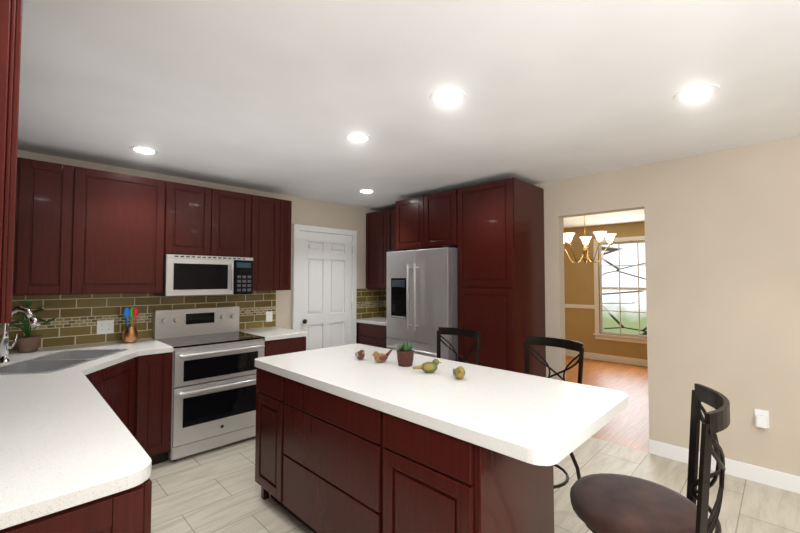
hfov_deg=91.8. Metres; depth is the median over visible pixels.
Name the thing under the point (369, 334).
base cabinet
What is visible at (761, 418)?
outlet
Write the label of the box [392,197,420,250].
upper cabinet
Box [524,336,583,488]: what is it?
bar stool
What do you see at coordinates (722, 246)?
wall
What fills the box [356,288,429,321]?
backsplash
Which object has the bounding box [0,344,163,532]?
base cabinet
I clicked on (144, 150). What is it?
recessed light
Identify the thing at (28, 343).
potted plant
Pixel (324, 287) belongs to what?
door
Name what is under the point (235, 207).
upper cabinet
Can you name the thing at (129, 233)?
upper cabinet
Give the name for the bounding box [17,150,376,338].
wall
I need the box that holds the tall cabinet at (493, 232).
[456,177,545,377]
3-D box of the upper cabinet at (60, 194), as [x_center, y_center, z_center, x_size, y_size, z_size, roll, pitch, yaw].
[-2.653,-0.274,2.937,0.348,0.970,0.353,-2,-3,45]
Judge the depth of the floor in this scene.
2.75 m
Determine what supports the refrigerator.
on the floor
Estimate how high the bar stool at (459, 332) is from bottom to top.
1.060 m
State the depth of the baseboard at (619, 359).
6.84 m
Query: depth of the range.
3.34 m
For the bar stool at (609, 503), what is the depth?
1.32 m
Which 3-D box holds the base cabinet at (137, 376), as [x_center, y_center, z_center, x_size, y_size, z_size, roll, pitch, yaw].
[-1.516,1.068,2.270,2.831,0.921,0.719,-2,-3,45]
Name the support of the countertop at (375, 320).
on the base cabinet at (369, 334)
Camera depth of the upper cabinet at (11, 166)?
0.93 m
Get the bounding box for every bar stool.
[437,327,480,364]
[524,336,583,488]
[570,383,729,532]
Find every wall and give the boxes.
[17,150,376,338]
[535,136,799,475]
[564,222,647,359]
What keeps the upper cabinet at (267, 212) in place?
attached to the wall at (309, 212)
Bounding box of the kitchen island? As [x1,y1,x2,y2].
[255,364,553,532]
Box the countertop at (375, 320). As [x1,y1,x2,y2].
[356,317,385,324]
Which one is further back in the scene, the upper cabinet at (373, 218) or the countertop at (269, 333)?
the upper cabinet at (373, 218)
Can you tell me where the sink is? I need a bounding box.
[0,305,127,409]
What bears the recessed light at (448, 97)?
in the ceiling
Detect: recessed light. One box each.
[129,146,158,154]
[344,132,371,142]
[358,189,375,193]
[430,88,465,105]
[673,84,719,102]
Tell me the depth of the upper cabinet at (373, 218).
5.27 m
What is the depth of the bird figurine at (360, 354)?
2.55 m
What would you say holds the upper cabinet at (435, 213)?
attached to the wall at (722, 246)
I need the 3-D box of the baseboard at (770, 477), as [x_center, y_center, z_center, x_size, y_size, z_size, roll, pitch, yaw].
[2.990,1.474,2.352,2.540,0.115,0.015,-2,-3,45]
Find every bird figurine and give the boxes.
[355,350,364,359]
[372,349,391,362]
[413,359,441,372]
[453,366,464,378]
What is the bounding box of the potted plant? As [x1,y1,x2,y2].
[0,301,55,352]
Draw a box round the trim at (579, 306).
[565,304,594,308]
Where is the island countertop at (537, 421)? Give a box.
[255,344,627,471]
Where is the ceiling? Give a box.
[17,0,799,228]
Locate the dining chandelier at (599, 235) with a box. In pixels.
[564,216,615,263]
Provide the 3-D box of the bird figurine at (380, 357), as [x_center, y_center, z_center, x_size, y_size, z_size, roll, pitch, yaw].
[-0.117,0.575,2.486,0.072,0.081,0.143,-2,-3,45]
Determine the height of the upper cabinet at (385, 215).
1.050 m
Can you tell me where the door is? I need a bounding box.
[291,224,356,350]
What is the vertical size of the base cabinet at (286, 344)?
0.880 m
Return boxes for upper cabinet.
[0,0,27,331]
[32,160,87,295]
[84,168,175,295]
[176,183,219,255]
[220,190,251,257]
[252,195,287,291]
[284,200,291,289]
[366,211,379,288]
[380,209,391,288]
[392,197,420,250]
[416,189,455,248]
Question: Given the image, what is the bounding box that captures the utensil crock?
[122,307,138,342]
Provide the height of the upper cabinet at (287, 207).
0.970 m
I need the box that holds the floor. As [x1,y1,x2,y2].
[150,356,799,532]
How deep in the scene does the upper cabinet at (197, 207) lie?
3.52 m
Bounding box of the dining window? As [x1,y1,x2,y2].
[593,236,646,343]
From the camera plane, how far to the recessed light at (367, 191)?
4.31 m
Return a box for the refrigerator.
[386,246,458,361]
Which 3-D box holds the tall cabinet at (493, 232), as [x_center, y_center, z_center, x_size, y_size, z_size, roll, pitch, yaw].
[1.022,0.395,3.904,0.621,2.380,0.638,-2,-3,45]
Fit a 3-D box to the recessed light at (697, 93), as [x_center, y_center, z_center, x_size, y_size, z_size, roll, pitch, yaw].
[1.569,-0.916,2.054,0.196,0.005,0.196,-2,-3,45]
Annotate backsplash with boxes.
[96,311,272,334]
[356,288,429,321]
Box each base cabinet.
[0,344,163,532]
[64,336,172,461]
[263,336,305,356]
[356,321,387,347]
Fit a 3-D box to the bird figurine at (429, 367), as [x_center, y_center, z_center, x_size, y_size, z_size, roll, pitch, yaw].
[0.155,0.566,2.209,0.114,0.079,0.134,-2,-3,45]
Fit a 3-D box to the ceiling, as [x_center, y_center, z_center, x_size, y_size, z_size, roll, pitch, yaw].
[1.684,-0.921,3.449,6.080,0.100,8.140,-2,-3,45]
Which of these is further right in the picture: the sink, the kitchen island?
the kitchen island
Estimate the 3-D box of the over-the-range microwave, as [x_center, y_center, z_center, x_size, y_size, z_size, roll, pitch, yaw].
[-1.835,0.088,3.666,0.442,0.358,0.754,-2,-3,45]
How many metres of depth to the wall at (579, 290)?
7.18 m
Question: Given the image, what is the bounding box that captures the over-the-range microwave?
[154,254,252,295]
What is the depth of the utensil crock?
3.25 m
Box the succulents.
[396,342,413,366]
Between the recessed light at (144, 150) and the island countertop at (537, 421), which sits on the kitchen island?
the island countertop at (537, 421)
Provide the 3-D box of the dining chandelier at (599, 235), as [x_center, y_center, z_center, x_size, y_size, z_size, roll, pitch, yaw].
[2.541,-0.419,5.388,0.743,0.768,0.773,-2,-3,45]
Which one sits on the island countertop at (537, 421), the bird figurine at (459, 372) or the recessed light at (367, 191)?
the bird figurine at (459, 372)
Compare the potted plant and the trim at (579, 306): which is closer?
the potted plant
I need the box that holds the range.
[153,306,264,460]
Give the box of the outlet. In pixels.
[755,409,768,428]
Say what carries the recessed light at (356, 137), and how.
in the ceiling
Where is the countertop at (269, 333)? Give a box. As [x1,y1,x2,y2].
[239,328,307,339]
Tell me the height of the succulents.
0.147 m
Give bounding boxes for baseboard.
[565,350,647,366]
[649,439,799,493]
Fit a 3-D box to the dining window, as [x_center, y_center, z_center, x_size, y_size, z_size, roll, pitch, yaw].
[3.961,0.396,6.714,1.140,1.815,0.115,-2,-3,45]

